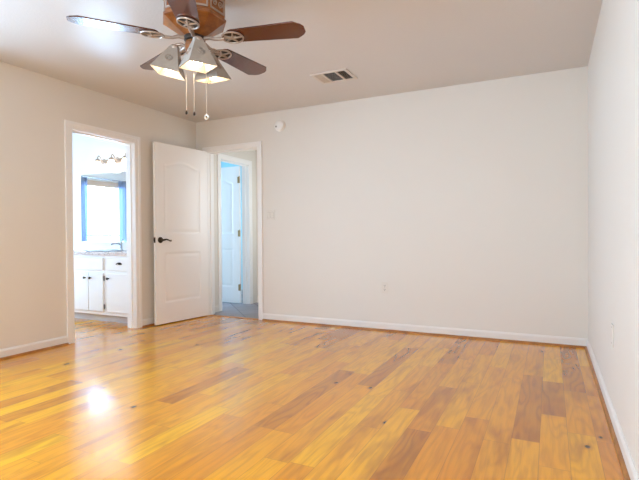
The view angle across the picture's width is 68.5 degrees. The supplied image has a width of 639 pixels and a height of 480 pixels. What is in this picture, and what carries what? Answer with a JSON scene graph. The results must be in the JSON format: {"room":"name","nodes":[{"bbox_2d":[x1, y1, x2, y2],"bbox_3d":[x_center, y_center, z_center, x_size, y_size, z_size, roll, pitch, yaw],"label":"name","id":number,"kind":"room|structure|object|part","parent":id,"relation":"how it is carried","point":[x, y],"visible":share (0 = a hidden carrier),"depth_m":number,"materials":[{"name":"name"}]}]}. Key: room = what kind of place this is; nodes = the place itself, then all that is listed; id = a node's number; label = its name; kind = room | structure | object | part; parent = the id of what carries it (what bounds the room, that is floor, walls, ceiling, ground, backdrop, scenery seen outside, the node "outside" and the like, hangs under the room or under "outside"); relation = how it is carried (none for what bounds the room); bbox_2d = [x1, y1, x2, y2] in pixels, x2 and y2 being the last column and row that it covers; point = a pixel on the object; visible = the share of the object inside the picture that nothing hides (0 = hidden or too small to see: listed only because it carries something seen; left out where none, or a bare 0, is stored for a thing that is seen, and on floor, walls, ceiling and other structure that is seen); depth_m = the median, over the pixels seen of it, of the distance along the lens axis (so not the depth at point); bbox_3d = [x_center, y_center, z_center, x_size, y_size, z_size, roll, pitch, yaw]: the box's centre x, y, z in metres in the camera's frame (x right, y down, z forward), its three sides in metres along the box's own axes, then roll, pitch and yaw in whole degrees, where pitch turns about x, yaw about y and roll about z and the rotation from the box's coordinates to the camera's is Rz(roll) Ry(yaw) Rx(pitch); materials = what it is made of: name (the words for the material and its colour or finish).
{"room":"empty bedroom","nodes":[
{"label":"empty bedroom","id":0,"kind":"room"},
{"bbox_2d":[0,61,195,348],"bbox_3d":[-2.701,-0.242,3.790,0.120,2.440,5.150,0,1,26],"label":"wall","id":1,"kind":"structure","parent":0,"point":[34,107],"depth_m":4.16,"materials":[{"name":"beige paint"}]},
{"bbox_2d":[0,336,67,357],"bbox_3d":[-3.055,0.948,2.910,0.013,0.082,3.230,0,1,26],"label":"baseboard","id":2,"kind":"structure","parent":1,"relation":"attached to","point":[19,349],"depth_m":4.06,"materials":[{"name":"paint"}]},
{"bbox_2d":[0,343,68,359],"bbox_3d":[-3.042,0.980,2.904,0.017,0.017,3.230,0,1,26],"label":"trim","id":3,"kind":"structure","parent":1,"relation":"attached to","point":[64,344],"depth_m":4.05,"materials":[{"name":"brown wood"}]},
{"bbox_2d":[64,120,142,343],"bbox_3d":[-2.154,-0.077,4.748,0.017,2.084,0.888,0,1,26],"label":"trim","id":4,"kind":"structure","parent":1,"relation":"attached to","point":[68,125],"depth_m":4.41,"materials":[{"name":"white paint"}]},
{"bbox_2d":[126,181,127,319],"bbox_3d":[-2.277,-0.077,4.809,0.017,2.084,0.888,0,1,26],"label":"trim","id":5,"kind":"structure","parent":1,"relation":"attached to","point":[126,181],"depth_m":5.14,"materials":[{"name":"white paint"}]},
{"bbox_2d":[142,317,154,325],"bbox_3d":[-1.751,0.913,5.569,0.013,0.082,0.917,0,1,26],"label":"baseboard","id":6,"kind":"structure","parent":1,"relation":"attached to","point":[149,320],"depth_m":5.24,"materials":[{"name":"paint"}]},
{"bbox_2d":[153,142,208,324],"bbox_3d":[-1.608,-0.077,5.528,0.158,2.037,0.792,0,1,36],"label":"door","id":7,"kind":"structure","parent":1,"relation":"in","point":[180,211],"depth_m":5.48,"materials":[{"name":"white paint"}]},
{"bbox_3d":[-1.732,0.000,5.279,0.061,0.068,0.161,0,1,33],"label":"lever handle","id":8,"kind":"part","parent":7,"relation":"part of","materials":[{"name":"brown metal"}]},
{"bbox_2d":[72,133,126,249],"bbox_3d":[-3.047,-0.264,6.394,2.796,2.440,0.120,0,1,26],"label":"wall","id":9,"kind":"structure","parent":0,"point":[85,149],"depth_m":6.38,"materials":[{"name":"white paint"}]},
{"bbox_2d":[81,171,126,241],"bbox_3d":[-2.606,-0.428,6.103,1.459,0.916,0.010,0,1,26],"label":"wall mirror","id":10,"kind":"object","parent":9,"relation":"attached to","point":[103,195],"visible":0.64,"depth_m":6.22,"materials":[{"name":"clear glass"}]},
{"bbox_2d":[83,246,126,249],"bbox_3d":[-2.523,0.107,6.064,1.566,0.052,0.020,0,1,26],"label":"backsplash","id":11,"kind":"structure","parent":9,"relation":"attached to","point":[84,247],"depth_m":6.23,"materials":[{"name":"white paint"}]},
{"bbox_2d":[92,153,125,169],"bbox_3d":[-2.630,-1.007,5.995,0.720,0.187,0.212,0,1,26],"label":"vanity light","id":12,"kind":"object","parent":9,"relation":"attached to","point":[111,161],"visible":0.75,"depth_m":6.02,"materials":[{"name":"white glass"}]},
{"bbox_3d":[-2.870,-0.965,6.073,0.140,0.105,0.140,0,1,26],"label":"lamp shade","id":13,"kind":"part","parent":12,"relation":"part of","materials":[{"name":"white glass"}]},
{"bbox_3d":[-2.646,-0.965,5.963,0.140,0.105,0.140,0,1,26],"label":"lamp shade","id":14,"kind":"part","parent":12,"relation":"part of","materials":[{"name":"white glass"}]},
{"bbox_3d":[-2.587,-1.029,6.082,0.720,0.060,0.016,0,1,26],"label":"plate","id":15,"kind":"part","parent":12,"relation":"part of","materials":[{"name":"grey metal"}]},
{"bbox_3d":[-2.421,-0.966,5.853,0.140,0.105,0.140,0,1,26],"label":"lamp shade","id":16,"kind":"part","parent":12,"relation":"part of","materials":[{"name":"white glass"}]},
{"bbox_2d":[221,162,242,289],"bbox_3d":[-1.590,-0.298,8.853,2.785,2.440,0.100,0,1,26],"label":"wall","id":17,"kind":"structure","parent":0,"point":[223,164],"depth_m":8.74,"materials":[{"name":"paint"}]},
{"bbox_2d":[214,150,256,305],"bbox_3d":[-0.947,-0.286,7.140,0.120,2.440,2.410,0,1,26],"label":"wall","id":18,"kind":"structure","parent":0,"point":[250,155],"depth_m":6.83,"materials":[{"name":"beige paint"}]},
{"bbox_2d":[221,166,241,302],"bbox_3d":[-1.444,-0.076,7.013,0.658,2.005,0.047,0,1,27],"label":"door","id":19,"kind":"structure","parent":18,"relation":"in","point":[230,176],"depth_m":6.93,"materials":[{"name":"white paint"}]},
{"bbox_2d":[217,154,252,311],"bbox_3d":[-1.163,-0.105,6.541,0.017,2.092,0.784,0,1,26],"label":"trim","id":20,"kind":"structure","parent":18,"relation":"attached to","point":[219,156],"depth_m":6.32,"materials":[{"name":"white paint"}]},
{"bbox_2d":[256,150,257,296],"bbox_3d":[-0.300,-0.287,6.750,1.385,2.440,0.100,0,1,26],"label":"wall","id":21,"kind":"structure","parent":0,"point":[256,150],"depth_m":7.01,"materials":[{"name":"beige paint"}]},
{"bbox_2d":[0,0,602,122],"bbox_3d":[-1.490,-1.538,4.521,7.548,0.120,7.860,0,1,26],"label":"ceiling","id":22,"kind":"structure","parent":0,"point":[391,46],"depth_m":3.59,"materials":[{"name":"grey paint"}]},
{"bbox_2d":[66,0,305,119],"bbox_3d":[-0.705,-1.092,2.801,1.277,0.750,1.236,0,1,26],"label":"ceiling fan","id":23,"kind":"object","parent":22,"relation":"hanging from","point":[195,22],"visible":1,"depth_m":2.69,"materials":[{"name":"brown wood"}]},
{"bbox_3d":[-1.128,-1.176,2.580,0.465,0.008,0.160,-1,9,-25],"label":"blade","id":24,"kind":"part","parent":23,"relation":"part of","materials":[{"name":"brown wood"}]},
{"bbox_3d":[-1.029,-1.181,3.079,0.160,0.008,0.465,-12,8,-42],"label":"blade","id":25,"kind":"part","parent":23,"relation":"part of","materials":[{"name":"brown wood"}]},
{"bbox_3d":[-0.873,-1.059,2.766,0.170,0.155,0.170,14,1,-3],"label":"lamp shade","id":26,"kind":"part","parent":23,"relation":"part of","materials":[{"name":"grey metal"}]},
{"bbox_3d":[-0.819,-1.143,2.764,0.089,0.040,0.022,0,1,2],"label":"lamp arm","id":27,"kind":"part","parent":23,"relation":"part of","materials":[{"name":"grey metal"}]},
{"bbox_3d":[-0.684,-1.177,2.333,0.160,0.008,0.465,8,0,-7],"label":"blade","id":28,"kind":"part","parent":23,"relation":"part of","materials":[{"name":"brown wood"}]},
{"bbox_3d":[-0.736,-1.351,2.760,0.344,0.088,0.344,0,1,26],"label":"scroll panel","id":29,"kind":"part","parent":23,"relation":"part of","materials":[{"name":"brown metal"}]},
{"bbox_3d":[-0.735,-1.180,2.762,0.128,0.030,0.127,0,1,26],"label":"rotor plate","id":30,"kind":"part","parent":23,"relation":"part of","materials":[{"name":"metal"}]},
{"bbox_3d":[-0.689,-1.012,2.657,0.054,0.062,0.054,-1,3,-37],"label":"bulb","id":31,"kind":"part","parent":23,"relation":"part of","materials":[{"name":"white glass"}]},
{"bbox_3d":[-0.689,-1.057,2.655,0.170,0.155,0.170,-1,3,-37],"label":"lamp shade","id":32,"kind":"part","parent":23,"relation":"part of","materials":[{"name":"grey metal"}]},
{"bbox_3d":[-0.675,-0.914,2.800,0.004,0.332,0.004,0,1,26],"label":"pull chain","id":33,"kind":"part","parent":23,"relation":"part of","materials":[{"name":"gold metal"}]},
{"bbox_3d":[-0.664,-1.060,2.878,0.170,0.155,0.170,-3,11,20],"label":"lamp shade","id":34,"kind":"part","parent":23,"relation":"part of","materials":[{"name":"grey metal"}]},
{"bbox_3d":[-0.524,-1.186,3.139,0.160,0.008,0.465,-9,-4,29],"label":"blade","id":35,"kind":"part","parent":23,"relation":"part of","materials":[{"name":"brown wood"}]},
{"bbox_3d":[-0.311,-1.183,2.678,0.465,0.008,0.160,0,-7,11],"label":"blade","id":36,"kind":"part","parent":23,"relation":"part of","materials":[{"name":"brown wood"}]},
{"bbox_2d":[310,68,357,83],"bbox_3d":[0.132,-1.483,4.261,0.350,0.010,0.280,0,1,26],"label":"ceiling vent","id":37,"kind":"object","parent":22,"relation":"in","point":[339,75],"visible":1,"depth_m":4.25,"materials":[{"name":"white metal"}]},
{"bbox_2d":[0,290,623,479],"bbox_3d":[-1.471,1.012,4.545,7.548,0.100,7.860,0,1,26],"label":"floor","id":38,"kind":"structure","parent":0,"point":[207,397],"depth_m":2.72,"materials":[{"name":"orange wood"}]},
{"bbox_2d":[74,255,127,322],"bbox_3d":[-2.643,0.566,5.797,1.543,0.785,0.565,0,1,26],"label":"vanity cabinet","id":39,"kind":"object","parent":38,"relation":"on","point":[100,281],"visible":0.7,"depth_m":5.48,"materials":[{"name":"white paint"}]},
{"bbox_3d":[-2.853,0.612,5.631,0.248,0.450,0.019,0,1,26],"label":"cabinet door","id":40,"kind":"part","parent":39,"relation":"part of","materials":[{"name":"white paint"}]},
{"bbox_3d":[-2.742,0.283,5.572,0.500,0.143,0.019,0,1,26],"label":"drawer","id":41,"kind":"part","parent":39,"relation":"part of","materials":[{"name":"white paint"}]},
{"bbox_3d":[-2.625,0.611,5.519,0.244,0.450,0.019,0,1,26],"label":"cabinet door","id":42,"kind":"part","parent":39,"relation":"part of","materials":[{"name":"white paint"}]},
{"bbox_2d":[74,250,126,255],"bbox_3d":[-2.645,0.155,5.815,1.566,0.037,0.575,0,1,26],"label":"countertop","id":43,"kind":"structure","parent":39,"relation":"on","point":[76,252],"depth_m":5.50,"materials":[{"name":"stone"}]},
{"bbox_2d":[86,249,121,251],"bbox_3d":[-2.653,0.128,5.782,0.476,0.018,0.371,0,1,26],"label":"sink basin","id":44,"kind":"object","parent":43,"relation":"in","point":[92,250],"visible":0.98,"depth_m":5.64,"materials":[{"name":"ceramic"}]},
{"bbox_2d":[111,238,123,250],"bbox_3d":[-2.552,0.057,5.921,0.060,0.154,0.188,0,1,26],"label":"faucet","id":45,"kind":"object","parent":43,"relation":"on","point":[120,243],"visible":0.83,"depth_m":5.95,"materials":[{"name":"silver metal"}]},
{"bbox_3d":[-2.554,0.080,5.917,0.060,0.110,0.179,0,1,26],"label":"spout","id":46,"kind":"part","parent":45,"relation":"part of","materials":[{"name":"silver metal"}]},
{"bbox_3d":[-2.275,0.282,5.343,0.415,0.143,0.019,0,1,26],"label":"drawer","id":47,"kind":"part","parent":39,"relation":"part of","materials":[{"name":"white paint"}]},
{"bbox_3d":[-2.273,0.610,5.346,0.415,0.450,0.019,0,1,26],"label":"cabinet door","id":48,"kind":"part","parent":39,"relation":"part of","materials":[{"name":"white paint"}]},
{"bbox_2d":[196,66,587,338],"bbox_3d":[0.461,-0.277,5.043,4.452,2.440,0.115,0,1,26],"label":"wall","id":49,"kind":"structure","parent":0,"point":[469,200],"depth_m":4.64,"materials":[{"name":"beige paint"}]},
{"bbox_2d":[213,154,214,296],"bbox_3d":[-1.010,-0.105,5.840,0.864,2.102,0.017,0,1,26],"label":"trim","id":50,"kind":"structure","parent":49,"relation":"attached to","point":[213,154],"depth_m":6.01,"materials":[{"name":"white paint"}]},
{"bbox_2d":[207,147,256,314],"bbox_3d":[-1.039,-0.079,5.781,0.766,2.053,0.115,0,1,26],"label":"trim","id":51,"kind":"structure","parent":49,"relation":"attached to","point":[210,192],"depth_m":5.93,"materials":[{"name":"white paint"}]},
{"bbox_2d":[202,141,262,319],"bbox_3d":[-1.068,-0.107,5.722,0.880,2.110,0.017,0,1,26],"label":"trim","id":52,"kind":"structure","parent":49,"relation":"attached to","point":[258,144],"depth_m":5.54,"materials":[{"name":"white paint"}]},
{"bbox_2d":[210,315,257,319],"bbox_3d":[-1.049,0.945,5.755,0.724,0.006,0.044,0,1,26],"label":"trim","id":53,"kind":"structure","parent":49,"relation":"attached to","point":[210,315],"depth_m":5.73,"materials":[{"name":"brown wood"}]},
{"bbox_2d":[266,210,274,219],"bbox_3d":[-0.573,-0.291,5.480,0.116,0.116,0.010,0,1,26],"label":"light switch","id":54,"kind":"object","parent":49,"relation":"attached to","point":[270,214],"visible":1,"depth_m":5.48,"materials":[{"name":"white plastic"}]},
{"bbox_2d":[274,120,284,131],"bbox_3d":[-0.464,-1.316,5.394,0.132,0.132,0.044,0,1,26],"label":"smoke detector","id":55,"kind":"object","parent":49,"relation":"attached to","point":[279,125],"visible":1,"depth_m":5.38,"materials":[{"name":"grey plastic"}]},
{"bbox_2d":[382,282,387,292],"bbox_3d":[0.679,0.496,4.876,0.072,0.116,0.009,0,1,26],"label":"wall outlet","id":56,"kind":"object","parent":49,"relation":"attached to","point":[384,284],"visible":1,"depth_m":4.87,"materials":[{"name":"white plastic"}]},
{"bbox_2d":[262,319,585,347],"bbox_3d":[0.827,0.934,4.790,3.338,0.017,0.017,0,1,26],"label":"trim","id":57,"kind":"structure","parent":49,"relation":"attached to","point":[400,331],"depth_m":4.63,"materials":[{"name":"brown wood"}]},
{"bbox_2d":[263,313,586,345],"bbox_3d":[0.833,0.902,4.804,3.338,0.082,0.013,0,1,26],"label":"baseboard","id":58,"kind":"structure","parent":49,"relation":"attached to","point":[367,324],"depth_m":4.63,"materials":[{"name":"paint"}]},
{"bbox_2d":[588,0,638,474],"bbox_3d":[1.270,-0.252,1.777,0.120,2.440,5.035,0,1,26],"label":"wall","id":59,"kind":"structure","parent":0,"point":[613,65],"depth_m":2.37,"materials":[{"name":"beige paint"}]},
{"bbox_2d":[585,346,629,479],"bbox_3d":[1.203,0.959,1.818,0.017,0.017,5.022,0,1,26],"label":"trim","id":60,"kind":"structure","parent":59,"relation":"attached to","point":[611,429],"depth_m":2.39,"materials":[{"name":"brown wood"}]},
{"bbox_2d":[611,323,613,346],"bbox_3d":[1.546,0.502,2.478,0.007,0.116,0.072,0,1,26],"label":"wall plate","id":61,"kind":"object","parent":59,"relation":"attached to","point":[612,325],"visible":1,"depth_m":2.45,"materials":[{"name":"white plastic"}]},
{"bbox_2d":[587,339,638,479],"bbox_3d":[1.216,0.927,1.811,0.013,0.082,5.022,0,1,26],"label":"baseboard","id":62,"kind":"structure","parent":59,"relation":"attached to","point":[633,474],"depth_m":2.30,"materials":[{"name":"paint"}]}
]}

